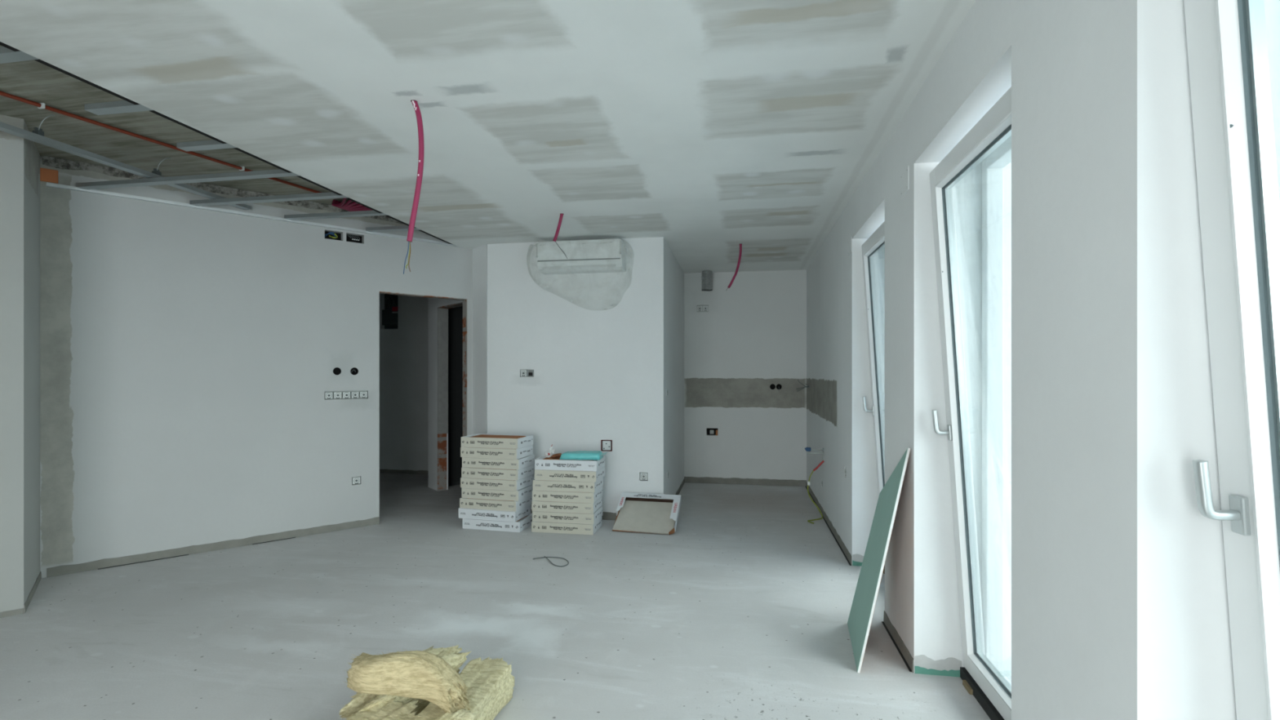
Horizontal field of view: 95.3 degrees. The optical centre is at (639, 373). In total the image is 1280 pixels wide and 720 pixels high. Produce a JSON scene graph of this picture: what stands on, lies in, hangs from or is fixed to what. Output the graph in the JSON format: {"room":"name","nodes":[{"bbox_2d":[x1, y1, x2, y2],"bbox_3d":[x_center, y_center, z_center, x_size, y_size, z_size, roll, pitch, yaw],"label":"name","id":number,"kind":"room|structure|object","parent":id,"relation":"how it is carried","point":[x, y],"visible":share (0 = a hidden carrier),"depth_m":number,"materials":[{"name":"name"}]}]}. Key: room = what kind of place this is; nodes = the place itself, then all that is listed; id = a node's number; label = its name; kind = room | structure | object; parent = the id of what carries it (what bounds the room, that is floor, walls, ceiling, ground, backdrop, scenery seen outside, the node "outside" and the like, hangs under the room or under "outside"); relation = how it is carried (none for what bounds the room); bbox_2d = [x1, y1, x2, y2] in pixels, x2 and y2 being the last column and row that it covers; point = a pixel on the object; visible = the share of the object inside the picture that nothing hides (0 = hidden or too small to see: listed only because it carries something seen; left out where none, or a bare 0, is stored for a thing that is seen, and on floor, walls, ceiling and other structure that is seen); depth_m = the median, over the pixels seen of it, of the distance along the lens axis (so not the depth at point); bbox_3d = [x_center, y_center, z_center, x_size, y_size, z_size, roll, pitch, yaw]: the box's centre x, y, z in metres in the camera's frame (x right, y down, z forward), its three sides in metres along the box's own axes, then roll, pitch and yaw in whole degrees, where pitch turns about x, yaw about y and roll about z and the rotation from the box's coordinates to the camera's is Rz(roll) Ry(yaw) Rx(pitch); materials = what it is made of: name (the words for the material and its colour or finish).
{"room":"construction site","nodes":[
{"label":"construction site","id":0,"kind":"room"},
{"bbox_2d":[0,114,39,612],"bbox_3d":[-5.725,-0.040,1.937,5.170,2.800,0.847,0,0,-41],"label":"wall column","id":1,"kind":"structure","parent":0,"point":[20,157],"depth_m":3.29,"materials":[{"name":"paint"}]},
{"bbox_2d":[0,608,23,617],"bbox_3d":[-4.992,1.344,2.006,3.970,0.032,0.006,0,0,-41],"label":"baseboard","id":2,"kind":"structure","parent":1,"relation":"attached to","point":[14,612],"depth_m":3.27,"materials":[{"name":"paint"}]},
{"bbox_2d":[23,571,41,613],"bbox_3d":[-3.732,1.336,3.589,0.006,0.048,0.747,0,0,-41],"label":"baseboard","id":3,"kind":"structure","parent":1,"relation":"attached to","point":[39,577],"depth_m":3.54,"materials":[{"name":"paint"}]},
{"bbox_2d":[40,167,57,183],"bbox_3d":[-3.942,-1.319,3.893,0.085,0.086,0.012,0,0,-41],"label":"brick","id":4,"kind":"object","parent":1,"relation":"attached to","point":[51,175],"visible":1,"depth_m":3.89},
{"bbox_2d":[0,44,357,204],"bbox_3d":[-3.493,-1.540,2.535,10.250,0.200,12.200,0,0,10],"label":"ceiling","id":5,"kind":"structure","parent":0,"point":[34,81],"depth_m":3.50,"materials":[{"name":"concrete"}]},
{"bbox_2d":[31,114,55,136],"bbox_3d":[-3.310,-1.378,3.238,0.110,0.125,0.033,0,0,4],"label":"wire hanger","id":6,"kind":"object","parent":5,"relation":"attached to","point":[37,131],"visible":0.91,"depth_m":3.23,"materials":[{"name":"metal"}]},
{"bbox_2d":[0,121,251,209],"bbox_3d":[-3.584,-1.302,1.891,0.060,0.027,5.500,0,0,10],"label":"rail","id":7,"kind":"object","parent":6,"relation":"hanging from","point":[5,127],"visible":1,"depth_m":3.51,"materials":[{"name":"metal"}]},
{"bbox_2d":[0,90,321,192],"bbox_3d":[-3.318,-1.425,2.802,0.032,0.030,4.110,0,0,24],"label":"pipe","id":8,"kind":"object","parent":5,"relation":"attached to","point":[2,93],"visible":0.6,"depth_m":3.46,"materials":[{"name":"plastic"}]},
{"bbox_2d":[40,155,472,577],"bbox_3d":[-2.862,-0.040,4.898,3.034,2.800,0.101,0,0,-41],"label":"wall","id":9,"kind":"structure","parent":0,"point":[189,356],"depth_m":4.42,"materials":[{"name":"paint"}]},
{"bbox_2d":[46,516,379,577],"bbox_3d":[-3.154,1.327,4.577,2.112,0.065,0.006,0,0,-41],"label":"baseboard","id":10,"kind":"structure","parent":9,"relation":"attached to","point":[105,562],"depth_m":4.43,"materials":[{"name":"paint"}]},
{"bbox_2d":[41,155,404,224],"bbox_3d":[-2.857,-1.409,4.805,2.900,0.061,0.048,0,0,-41],"label":"trim","id":11,"kind":"structure","parent":9,"relation":"attached to","point":[60,163],"depth_m":4.42,"materials":[{"name":"metal"}]},
{"bbox_2d":[46,182,458,247],"bbox_3d":[-2.863,-1.259,4.812,2.860,0.030,0.032,0,0,-41],"label":"track","id":12,"kind":"object","parent":9,"relation":"attached to","point":[48,184],"visible":0.98,"depth_m":4.53,"materials":[{"name":"metal"}]},
{"bbox_2d":[324,231,341,240],"bbox_3d":[-2.661,-1.190,5.053,0.142,0.074,0.056,0,0,-41],"label":"junction box","id":13,"kind":"object","parent":9,"relation":"attached to","point":[329,235],"visible":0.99,"depth_m":5.05,"materials":[{"name":"black plastic"}]},
{"bbox_2d":[324,391,367,399],"bbox_3d":[-2.572,0.190,5.107,0.348,0.068,0.039,0,0,-41],"label":"wall socket","id":14,"kind":"object","parent":9,"relation":"attached to","point":[330,394],"visible":1,"depth_m":5.10,"materials":[{"name":"grey plastic"}]},
{"bbox_2d":[346,234,361,243],"bbox_3d":[-2.533,-1.190,5.166,0.142,0.074,0.052,0,0,-41],"label":"junction box","id":15,"kind":"object","parent":9,"relation":"attached to","point":[353,238],"visible":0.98,"depth_m":5.17,"materials":[{"name":"black plastic"}]},
{"bbox_2d":[379,291,466,300],"bbox_3d":[-2.071,-0.738,5.581,0.836,0.008,0.096,0,0,-41],"label":"trim","id":16,"kind":"structure","parent":9,"relation":"attached to","point":[380,292],"depth_m":5.53,"materials":[{"name":"brick"}]},
{"bbox_2d":[462,299,466,436],"bbox_3d":[-1.757,0.310,5.853,0.006,2.100,0.095,0,0,-41],"label":"trim","id":17,"kind":"structure","parent":9,"relation":"attached to","point":[464,302],"depth_m":5.84,"materials":[{"name":"metal"}]},
{"bbox_2d":[428,297,462,490],"bbox_3d":[-2.027,-0.040,6.476,0.120,2.800,1.400,0,0,-41],"label":"wall","id":18,"kind":"structure","parent":0,"point":[433,303],"depth_m":6.83,"materials":[{"name":"paint"}]},
{"bbox_2d":[437,433,446,491],"bbox_3d":[-2.297,1.030,6.769,0.107,0.660,0.009,0,0,-41],"label":"trim","id":19,"kind":"structure","parent":18,"relation":"attached to","point":[442,437],"depth_m":6.76,"materials":[{"name":"metal"}]},
{"bbox_2d":[437,308,448,434],"bbox_3d":[-2.291,-0.030,6.774,0.122,1.460,0.008,0,0,-41],"label":"trim","id":20,"kind":"structure","parent":18,"relation":"attached to","point":[442,313],"depth_m":6.77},
{"bbox_2d":[437,302,462,308],"bbox_3d":[-2.012,-0.757,6.456,0.124,0.010,0.850,0,0,-41],"label":"trim","id":21,"kind":"structure","parent":18,"relation":"attached to","point":[457,304],"depth_m":6.57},
{"bbox_2d":[448,306,462,486],"bbox_3d":[-1.880,-0.040,7.462,1.390,2.800,0.100,0,0,-41],"label":"wall","id":22,"kind":"structure","parent":0,"point":[455,314],"depth_m":7.08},
{"bbox_2d":[472,244,487,434],"bbox_3d":[-1.545,-0.040,5.759,0.086,2.800,0.316,0,0,-41],"label":"wall","id":23,"kind":"structure","parent":0,"point":[480,253],"depth_m":5.73,"materials":[{"name":"paint"}]},
{"bbox_2d":[0,0,976,273],"bbox_3d":[-0.503,-1.251,2.853,3.512,0.012,9.050,0,0,10],"label":"ceiling","id":24,"kind":"structure","parent":0,"point":[709,128],"depth_m":2.62,"materials":[{"name":"paint"}]},
{"bbox_2d":[0,41,19,51],"bbox_3d":[-2.720,-1.268,0.554,0.046,0.020,3.496,0,0,10],"label":"trim","id":25,"kind":"structure","parent":24,"relation":"attached to","point":[2,44],"depth_m":2.25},
{"bbox_3d":[-2.489,-1.299,2.209,0.060,0.027,6.900,0,0,10],"label":"rail","id":26,"kind":"object","parent":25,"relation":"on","visible":0},
{"bbox_2d":[84,100,152,115],"bbox_3d":[-2.436,-1.272,2.778,0.430,0.027,0.060,0,0,10],"label":"rail","id":27,"kind":"object","parent":26,"relation":"attached to","point":[121,106],"visible":0.66,"depth_m":2.78,"materials":[{"name":"metal"}]},
{"bbox_2d":[75,168,298,189],"bbox_3d":[-2.933,-1.272,3.818,1.767,0.027,0.060,0,0,10],"label":"rail","id":28,"kind":"object","parent":26,"relation":"attached to","point":[267,173],"visible":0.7,"depth_m":3.81,"materials":[{"name":"metal"}]},
{"bbox_2d":[232,147,291,173],"bbox_3d":[-2.216,-1.268,3.455,0.046,0.020,0.406,0,0,10],"label":"trim","id":29,"kind":"structure","parent":28,"relation":"attached to","point":[237,148],"depth_m":3.43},
{"bbox_2d":[297,175,342,195],"bbox_3d":[-2.136,-1.268,3.918,0.046,0.020,0.406,0,0,10],"label":"trim","id":30,"kind":"structure","parent":28,"relation":"attached to","point":[300,176],"depth_m":3.90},
{"bbox_2d":[176,139,236,151],"bbox_3d":[-2.360,-1.272,3.242,0.440,0.027,0.060,0,0,10],"label":"rail","id":31,"kind":"object","parent":26,"relation":"attached to","point":[212,144],"visible":0.67,"depth_m":3.24,"materials":[{"name":"metal"}]},
{"bbox_2d":[149,110,227,143],"bbox_3d":[-2.297,-1.268,2.992,0.046,0.020,0.406,0,0,10],"label":"trim","id":32,"kind":"structure","parent":31,"relation":"attached to","point":[152,111],"depth_m":2.97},
{"bbox_2d":[189,191,347,206],"bbox_3d":[-2.663,-1.272,4.248,1.381,0.027,0.060,0,0,10],"label":"rail","id":33,"kind":"object","parent":26,"relation":"attached to","point":[329,195],"visible":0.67,"depth_m":4.24,"materials":[{"name":"metal"}]},
{"bbox_2d":[284,210,387,220],"bbox_3d":[-2.392,-1.272,4.678,0.995,0.027,0.060,0,0,10],"label":"rail","id":34,"kind":"object","parent":26,"relation":"attached to","point":[361,213],"visible":0.7,"depth_m":4.67,"materials":[{"name":"metal"}]},
{"bbox_2d":[365,225,420,231],"bbox_3d":[-2.116,-1.272,5.118,0.601,0.027,0.060,0,0,10],"label":"rail","id":35,"kind":"object","parent":26,"relation":"attached to","point":[403,228],"visible":0.64,"depth_m":5.11,"materials":[{"name":"metal"}]},
{"bbox_2d":[0,46,39,63],"bbox_3d":[-2.642,-1.272,2.347,0.690,0.027,0.060,0,0,10],"label":"rail","id":36,"kind":"object","parent":24,"relation":"attached to","point":[6,55],"visible":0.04,"depth_m":2.32,"materials":[{"name":"metal"}]},
{"bbox_2d":[34,59,139,104],"bbox_3d":[-2.376,-1.268,2.534,0.046,0.020,0.396,0,0,10],"label":"trim","id":37,"kind":"structure","parent":36,"relation":"attached to","point":[37,60],"depth_m":2.51,"materials":[{"name":"metal"}]},
{"bbox_2d":[403,99,424,274],"bbox_3d":[-1.036,-0.852,2.670,0.096,0.794,0.029,0,0,-3],"label":"conduit","id":38,"kind":"object","parent":24,"relation":"hanging from","point":[420,123],"visible":1,"depth_m":2.66,"materials":[{"name":"pink plastic"}]},
{"bbox_2d":[552,213,567,257],"bbox_3d":[-0.623,-1.071,4.557,0.115,0.354,0.031,0,0,-2],"label":"conduit","id":39,"kind":"object","parent":24,"relation":"hanging from","point":[560,220],"visible":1,"depth_m":4.55,"materials":[{"name":"pink plastic"}]},
{"bbox_2d":[726,243,742,289],"bbox_3d":[0.907,-1.020,5.614,0.154,0.452,0.028,0,0,-1],"label":"conduit","id":40,"kind":"object","parent":24,"relation":"hanging from","point":[740,244],"visible":1,"depth_m":5.61,"materials":[{"name":"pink plastic"}]},
{"bbox_2d":[0,472,1011,719],"bbox_3d":[-3.493,1.420,2.535,10.250,0.120,12.200,0,0,10],"label":"floor","id":41,"kind":"structure","parent":0,"point":[741,611],"depth_m":3.17,"materials":[{"name":"concrete"}]},
{"bbox_2d":[345,697,418,719],"bbox_3d":[-0.954,1.283,1.988,0.251,0.152,0.498,0,0,30],"label":"mineral wool","id":42,"kind":"object","parent":41,"relation":"on","point":[391,709],"visible":0.9,"depth_m":2.10,"materials":[{"name":"fabric"}]},
{"bbox_2d":[339,644,471,718],"bbox_3d":[-0.922,1.257,2.328,0.188,0.205,0.536,0,0,36],"label":"mineral wool","id":43,"kind":"object","parent":41,"relation":"on","point":[361,701],"visible":0.17,"depth_m":2.22,"materials":[{"name":"fabric"}]},
{"bbox_2d":[435,706,474,719],"bbox_3d":[-0.662,1.256,1.881,0.137,0.206,0.397,0,0,19],"label":"mineral wool","id":44,"kind":"object","parent":41,"relation":"on","point":[461,714],"visible":0.98,"depth_m":1.98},
{"bbox_2d":[413,657,515,719],"bbox_3d":[-0.665,1.280,2.236,0.210,0.158,0.606,0,0,10],"label":"mineral wool","id":45,"kind":"object","parent":41,"relation":"on","point":[491,682],"visible":0.81,"depth_m":2.30,"materials":[{"name":"fabric"}]},
{"bbox_2d":[342,649,471,713],"bbox_3d":[-0.839,1.100,2.081,0.488,0.220,0.166,0,0,10],"label":"mineral wool","id":46,"kind":"object","parent":45,"relation":"on","point":[417,674],"visible":0.98,"depth_m":2.03,"materials":[{"name":"fabric"}]},
{"bbox_2d":[462,513,532,532],"bbox_3d":[-1.255,1.316,5.201,0.546,0.088,0.317,0,0,14],"label":"carton","id":47,"kind":"object","parent":41,"relation":"on","point":[520,525],"visible":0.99,"depth_m":5.06,"materials":[{"name":"grey"}]},
{"bbox_2d":[458,504,530,522],"bbox_3d":[-1.291,1.227,5.201,0.546,0.088,0.317,0,0,15],"label":"carton","id":48,"kind":"object","parent":47,"relation":"on","point":[470,513],"visible":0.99,"depth_m":5.06,"materials":[{"name":"cardboard"}]},
{"bbox_2d":[471,512,513,517],"bbox_3d":[-1.274,1.226,5.034,0.395,0.033,0.004,0,0,15],"label":"print","id":49,"kind":"object","parent":48,"relation":"attached to","point":[477,514],"depth_m":5.04},
{"bbox_2d":[459,494,532,511],"bbox_3d":[-1.278,1.137,5.194,0.546,0.088,0.317,0,0,15],"label":"carton","id":50,"kind":"object","parent":48,"relation":"on","point":[464,503],"visible":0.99,"depth_m":5.05,"materials":[{"name":"grey"}]},
{"bbox_2d":[461,502,502,506],"bbox_3d":[-1.377,1.137,5.058,0.395,0.033,0.003,0,0,15],"label":"print","id":51,"kind":"object","parent":50,"relation":"attached to","point":[463,504],"depth_m":5.06,"materials":[{"name":"black"}]},
{"bbox_2d":[461,484,533,501],"bbox_3d":[-1.262,1.048,5.197,0.546,0.088,0.317,0,0,15],"label":"carton","id":52,"kind":"object","parent":50,"relation":"on","point":[473,493],"visible":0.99,"depth_m":5.05,"materials":[{"name":"grey"}]},
{"bbox_2d":[462,491,503,496],"bbox_3d":[-1.360,1.048,5.061,0.395,0.033,0.003,0,0,15],"label":"print","id":53,"kind":"object","parent":52,"relation":"attached to","point":[464,493],"depth_m":5.06,"materials":[{"name":"black"}]},
{"bbox_2d":[460,475,533,490],"bbox_3d":[-1.271,0.959,5.193,0.546,0.088,0.317,0,0,15],"label":"carton","id":54,"kind":"object","parent":52,"relation":"on","point":[465,482],"visible":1,"depth_m":5.05,"materials":[{"name":"grey"}]},
{"bbox_2d":[462,481,502,486],"bbox_3d":[-1.371,0.959,5.058,0.395,0.033,0.003,0,0,15],"label":"print","id":55,"kind":"object","parent":54,"relation":"attached to","point":[464,483],"depth_m":5.06,"materials":[{"name":"black"}]},
{"bbox_2d":[461,464,533,480],"bbox_3d":[-1.262,0.869,5.192,0.546,0.088,0.317,0,0,15],"label":"carton","id":56,"kind":"object","parent":54,"relation":"on","point":[471,473],"visible":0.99,"depth_m":5.05,"materials":[{"name":"grey"}]},
{"bbox_2d":[463,471,503,475],"bbox_3d":[-1.361,0.869,5.056,0.395,0.033,0.004,0,0,15],"label":"print","id":57,"kind":"object","parent":56,"relation":"attached to","point":[474,472],"depth_m":5.04},
{"bbox_2d":[462,454,533,470],"bbox_3d":[-1.259,0.780,5.198,0.546,0.088,0.317,0,0,14],"label":"carton","id":58,"kind":"object","parent":56,"relation":"on","point":[467,462],"visible":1,"depth_m":5.06,"materials":[{"name":"grey"}]},
{"bbox_2d":[463,461,504,465],"bbox_3d":[-1.357,0.780,5.061,0.395,0.033,0.003,0,0,14],"label":"print","id":59,"kind":"object","parent":58,"relation":"attached to","point":[465,463],"depth_m":5.06,"materials":[{"name":"black"}]},
{"bbox_2d":[460,444,533,459],"bbox_3d":[-1.271,0.691,5.194,0.546,0.088,0.317,0,0,15],"label":"carton","id":60,"kind":"object","parent":58,"relation":"on","point":[473,452],"visible":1,"depth_m":5.05,"materials":[{"name":"grey"}]},
{"bbox_2d":[466,450,502,455],"bbox_3d":[-1.371,0.691,5.059,0.395,0.033,0.003,0,0,15],"label":"print","id":61,"kind":"object","parent":60,"relation":"attached to","point":[468,452],"depth_m":5.05,"materials":[{"name":"black"}]},
{"bbox_2d":[461,433,533,448],"bbox_3d":[-1.268,0.601,5.195,0.546,0.088,0.317,0,0,15],"label":"carton","id":62,"kind":"object","parent":60,"relation":"on","point":[478,440],"visible":1,"depth_m":5.07,"materials":[{"name":"cardboard"}]},
{"bbox_2d":[462,440,502,444],"bbox_3d":[-1.365,0.602,5.058,0.395,0.033,0.004,0,0,14],"label":"print","id":63,"kind":"object","parent":62,"relation":"attached to","point":[463,441],"depth_m":5.04},
{"bbox_2d":[475,523,517,528],"bbox_3d":[-1.236,1.315,5.034,0.395,0.033,0.003,0,0,14],"label":"print","id":64,"kind":"object","parent":47,"relation":"attached to","point":[477,525],"depth_m":5.04,"materials":[{"name":"black"}]},
{"bbox_2d":[531,516,601,534],"bbox_3d":[-0.634,1.316,5.105,0.546,0.088,0.317,0,0,10],"label":"carton","id":65,"kind":"object","parent":41,"relation":"on","point":[536,526],"visible":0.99,"depth_m":4.96,"materials":[{"name":"grey"}]},
{"bbox_2d":[533,525,577,530],"bbox_3d":[-0.721,1.316,4.961,0.395,0.033,0.004,0,0,10],"label":"print","id":66,"kind":"object","parent":65,"relation":"attached to","point":[554,527],"depth_m":4.95},
{"bbox_2d":[532,506,602,524],"bbox_3d":[-0.628,1.227,5.105,0.546,0.088,0.317,0,0,10],"label":"carton","id":67,"kind":"object","parent":65,"relation":"on","point":[545,517],"visible":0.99,"depth_m":4.96,"materials":[{"name":"grey"}]},
{"bbox_2d":[533,515,577,519],"bbox_3d":[-0.715,1.227,4.961,0.395,0.033,0.003,0,0,10],"label":"print","id":68,"kind":"object","parent":67,"relation":"attached to","point":[535,517],"depth_m":4.96,"materials":[{"name":"black"}]},
{"bbox_2d":[531,496,602,513],"bbox_3d":[-0.632,1.137,5.105,0.546,0.088,0.317,0,0,10],"label":"carton","id":69,"kind":"object","parent":67,"relation":"on","point":[540,506],"visible":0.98,"depth_m":4.96,"materials":[{"name":"grey"}]},
{"bbox_2d":[533,505,575,509],"bbox_3d":[-0.719,1.137,4.961,0.395,0.033,0.003,0,0,10],"label":"print","id":70,"kind":"object","parent":69,"relation":"attached to","point":[535,507],"depth_m":4.96,"materials":[{"name":"black"}]},
{"bbox_2d":[532,485,602,502],"bbox_3d":[-0.628,1.048,5.105,0.546,0.088,0.317,0,0,10],"label":"carton","id":71,"kind":"object","parent":69,"relation":"on","point":[537,495],"visible":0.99,"depth_m":4.96,"materials":[{"name":"grey"}]},
{"bbox_2d":[533,494,577,498],"bbox_3d":[-0.715,1.048,4.961,0.395,0.033,0.003,0,0,10],"label":"print","id":72,"kind":"object","parent":71,"relation":"attached to","point":[535,496],"depth_m":4.96,"materials":[{"name":"black"}]},
{"bbox_2d":[533,477,603,492],"bbox_3d":[-0.624,0.959,5.104,0.546,0.088,0.317,0,0,10],"label":"carton","id":73,"kind":"object","parent":71,"relation":"on","point":[538,485],"visible":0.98,"depth_m":4.95,"materials":[{"name":"grey"}]},
{"bbox_2d":[534,466,604,482],"bbox_3d":[-0.607,0.869,5.100,0.546,0.088,0.317,0,0,11],"label":"carton","id":74,"kind":"object","parent":73,"relation":"on","point":[540,474],"visible":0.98,"depth_m":4.95,"materials":[{"name":"cardboard"}]},
{"bbox_2d":[534,454,605,471],"bbox_3d":[-0.604,0.780,5.100,0.546,0.088,0.317,0,0,10],"label":"carton","id":75,"kind":"object","parent":74,"relation":"on","point":[543,463],"visible":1,"depth_m":4.96,"materials":[{"name":"cardboard"}]},
{"bbox_2d":[536,462,581,466],"bbox_3d":[-0.691,0.780,4.955,0.395,0.033,0.004,0,0,10],"label":"print","id":76,"kind":"object","parent":75,"relation":"attached to","point":[557,464],"depth_m":4.95},
{"bbox_2d":[559,450,608,460],"bbox_3d":[-0.480,0.705,5.043,0.397,0.060,0.200,0,0,6],"label":"packet","id":77,"kind":"object","parent":75,"relation":"on","point":[580,455],"visible":1,"depth_m":4.96,"materials":[{"name":"plastic"}]},
{"bbox_2d":[549,473,594,478],"bbox_3d":[-0.578,0.868,4.934,0.395,0.033,0.004,0,0,11],"label":"print","id":78,"kind":"object","parent":74,"relation":"attached to","point":[568,476],"depth_m":4.94},
{"bbox_2d":[547,484,592,488],"bbox_3d":[-0.592,0.958,4.940,0.395,0.033,0.003,0,0,10],"label":"print","id":79,"kind":"object","parent":73,"relation":"attached to","point":[549,486],"depth_m":4.94,"materials":[{"name":"black"}]},
{"bbox_2d":[612,492,681,534],"bbox_3d":[0.065,1.222,5.117,0.546,0.268,0.378,0,0,13],"label":"box","id":80,"kind":"object","parent":41,"relation":"on","point":[642,513],"visible":1,"depth_m":5.12,"materials":[{"name":"white"}]},
{"bbox_2d":[634,493,661,497],"bbox_3d":[0.069,1.102,5.254,0.250,0.002,0.034,0,31,13],"label":"print","id":81,"kind":"object","parent":80,"relation":"on","point":[638,494],"depth_m":5.25},
{"bbox_2d":[619,497,677,512],"bbox_3d":[0.072,1.161,5.154,0.516,0.003,0.152,0,31,13],"label":"print","id":82,"kind":"object","parent":80,"relation":"attached to","point":[674,510],"depth_m":5.13},
{"bbox_2d":[807,453,823,524],"bbox_3d":[1.632,1.061,5.406,0.159,0.593,0.324,0,0,16],"label":"loose cable","id":83,"kind":"object","parent":41,"relation":"on","point":[822,461],"visible":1,"depth_m":5.54,"materials":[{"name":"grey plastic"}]},
{"bbox_2d":[847,447,911,672],"bbox_3d":[1.155,0.852,2.894,0.248,1.020,0.541,0,0,10],"label":"plasterboard offcut","id":84,"kind":"object","parent":41,"relation":"on","point":[863,606],"visible":1,"depth_m":2.81,"materials":[{"name":"green paper"}]},
{"bbox_2d":[487,236,665,512],"bbox_3d":[-0.619,-0.040,5.522,1.709,2.800,0.100,0,0,10],"label":"wall","id":85,"kind":"structure","parent":0,"point":[593,344],"depth_m":5.45,"materials":[{"name":"paint"}]},
{"bbox_2d":[520,369,533,377],"bbox_3d":[-1.072,-0.001,5.571,0.138,0.068,0.048,0,0,10],"label":"wall socket","id":86,"kind":"object","parent":85,"relation":"attached to","point":[524,373],"visible":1,"depth_m":5.56,"materials":[{"name":"grey plastic"}]},
{"bbox_2d":[530,509,616,519],"bbox_3d":[-0.623,1.320,5.469,1.700,0.079,0.006,0,0,10],"label":"baseboard","id":87,"kind":"structure","parent":85,"relation":"attached to","point":[606,515],"depth_m":5.41,"materials":[{"name":"paint"}]},
{"bbox_2d":[536,238,625,274],"bbox_3d":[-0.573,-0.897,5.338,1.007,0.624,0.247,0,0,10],"label":"air conditioner","id":88,"kind":"object","parent":85,"relation":"attached to","point":[600,255],"visible":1,"depth_m":5.27,"materials":[{"name":"white plastic"}]},
{"bbox_2d":[600,440,612,451],"bbox_3d":[-0.307,0.671,5.438,0.106,0.104,0.046,0,0,10],"label":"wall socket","id":89,"kind":"object","parent":85,"relation":"attached to","point":[606,445],"visible":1,"depth_m":5.42,"materials":[{"name":"white plastic"}]},
{"bbox_2d":[379,269,806,479],"bbox_3d":[-2.708,-0.040,7.930,9.950,2.800,0.200,0,0,10],"label":"wall","id":90,"kind":"structure","parent":0,"point":[751,338],"depth_m":7.17,"materials":[{"name":"paint"}]},
{"bbox_2d":[382,293,397,328],"bbox_3d":[-3.416,-0.853,8.004,0.268,0.493,0.115,0,0,10],"label":"box","id":91,"kind":"object","parent":90,"relation":"attached to","point":[389,314],"visible":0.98,"depth_m":7.98,"materials":[{"name":"black metal"}]},
{"bbox_2d":[379,469,428,474],"bbox_3d":[-5.016,1.333,8.227,4.900,0.055,0.006,0,0,10],"label":"baseboard","id":92,"kind":"structure","parent":90,"relation":"attached to","point":[386,471],"depth_m":7.91,"materials":[{"name":"paint"}]},
{"bbox_2d":[697,305,708,311],"bbox_3d":[0.778,-0.802,7.237,0.144,0.084,0.030,0,0,10],"label":"wall socket","id":93,"kind":"object","parent":90,"relation":"attached to","point":[700,308],"visible":1,"depth_m":7.23,"materials":[{"name":"grey plastic"}]},
{"bbox_2d":[701,270,712,291],"bbox_3d":[0.818,-1.129,7.125,0.139,0.232,0.135,0,0,10],"label":"air duct","id":94,"kind":"object","parent":90,"relation":"attached to","point":[707,275],"visible":1,"depth_m":7.07,"materials":[{"name":"metal"}]},
{"bbox_2d":[684,476,806,486],"bbox_3d":[1.276,1.320,7.134,1.472,0.080,0.006,0,0,10],"label":"baseboard","id":95,"kind":"structure","parent":90,"relation":"attached to","point":[687,479],"depth_m":7.13,"materials":[{"name":"paint"}]},
{"bbox_2d":[665,240,684,494],"bbox_3d":[0.342,-0.040,6.353,0.100,2.800,1.865,0,0,10],"label":"wall","id":96,"kind":"structure","parent":0,"point":[674,274],"depth_m":6.14,"materials":[{"name":"paint"}]},
{"bbox_2d":[806,0,1279,719],"bbox_3d":[1.454,-0.040,2.462,0.478,2.800,9.550,0,0,10],"label":"wall","id":97,"kind":"structure","parent":0,"point":[1116,605],"depth_m":1.42,"materials":[{"name":"paint"}]},
{"bbox_2d":[805,482,852,565],"bbox_3d":[1.748,1.327,5.571,0.006,0.065,2.924,0,0,10],"label":"baseboard","id":98,"kind":"structure","parent":97,"relation":"attached to","point":[837,537],"depth_m":4.96,"materials":[{"name":"paint"}]},
{"bbox_2d":[852,553,863,565],"bbox_3d":[1.600,1.317,4.112,0.198,0.086,0.004,0,0,10],"label":"trim","id":99,"kind":"structure","parent":97,"relation":"attached to","point":[857,559],"depth_m":4.12,"materials":[{"name":"paint"}]},
{"bbox_2d":[862,221,884,497],"bbox_3d":[1.621,0.205,3.625,0.291,2.301,0.945,0,0,10],"label":"window","id":100,"kind":"structure","parent":97,"relation":"in","point":[875,242],"depth_m":4.00,"materials":[{"name":"plastic"}]},
{"bbox_2d":[881,610,914,672],"bbox_3d":[1.288,1.328,2.919,0.006,0.064,0.550,0,0,10],"label":"baseboard","id":101,"kind":"structure","parent":97,"relation":"attached to","point":[902,647],"depth_m":2.87,"materials":[{"name":"paint"}]},
{"bbox_2d":[900,165,908,197],"bbox_3d":[1.265,-0.915,2.790,0.005,0.110,0.130,0,0,10],"label":"cover plate","id":102,"kind":"object","parent":97,"relation":"attached to","point":[904,175],"visible":1,"depth_m":2.78,"materials":[{"name":"grey plastic"}]},
{"bbox_2d":[914,654,961,676],"bbox_3d":[1.343,1.317,2.629,0.198,0.085,0.004,0,0,10],"label":"trim","id":103,"kind":"structure","parent":97,"relation":"attached to","point":[950,666],"depth_m":2.63,"materials":[{"name":"paint"}]},
{"bbox_2d":[962,680,973,694],"bbox_3d":[1.408,1.349,2.507,0.012,0.021,0.080,0,0,10],"label":"trim","id":104,"kind":"structure","parent":97,"relation":"attached to","point":[965,683],"depth_m":2.50,"materials":[{"name":"brown wood"}]},
{"bbox_2d":[929,86,1011,719],"bbox_3d":[1.362,0.205,2.135,0.291,2.301,0.959,0,0,10],"label":"window","id":105,"kind":"structure","parent":97,"relation":"in","point":[988,142],"depth_m":2.53,"materials":[{"name":"plastic"}]},
{"bbox_2d":[960,666,1004,719],"bbox_3d":[1.393,1.337,2.130,0.085,0.045,0.965,0,0,10],"label":"window sill","id":106,"kind":"structure","parent":97,"relation":"attached to","point":[988,708],"depth_m":2.39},
{"bbox_2d":[1183,0,1279,719],"bbox_3d":[1.103,0.205,0.642,0.291,2.301,0.960,0,0,10],"label":"window","id":107,"kind":"structure","parent":97,"relation":"in","point":[1228,57],"depth_m":1.04,"materials":[{"name":"plastic"}]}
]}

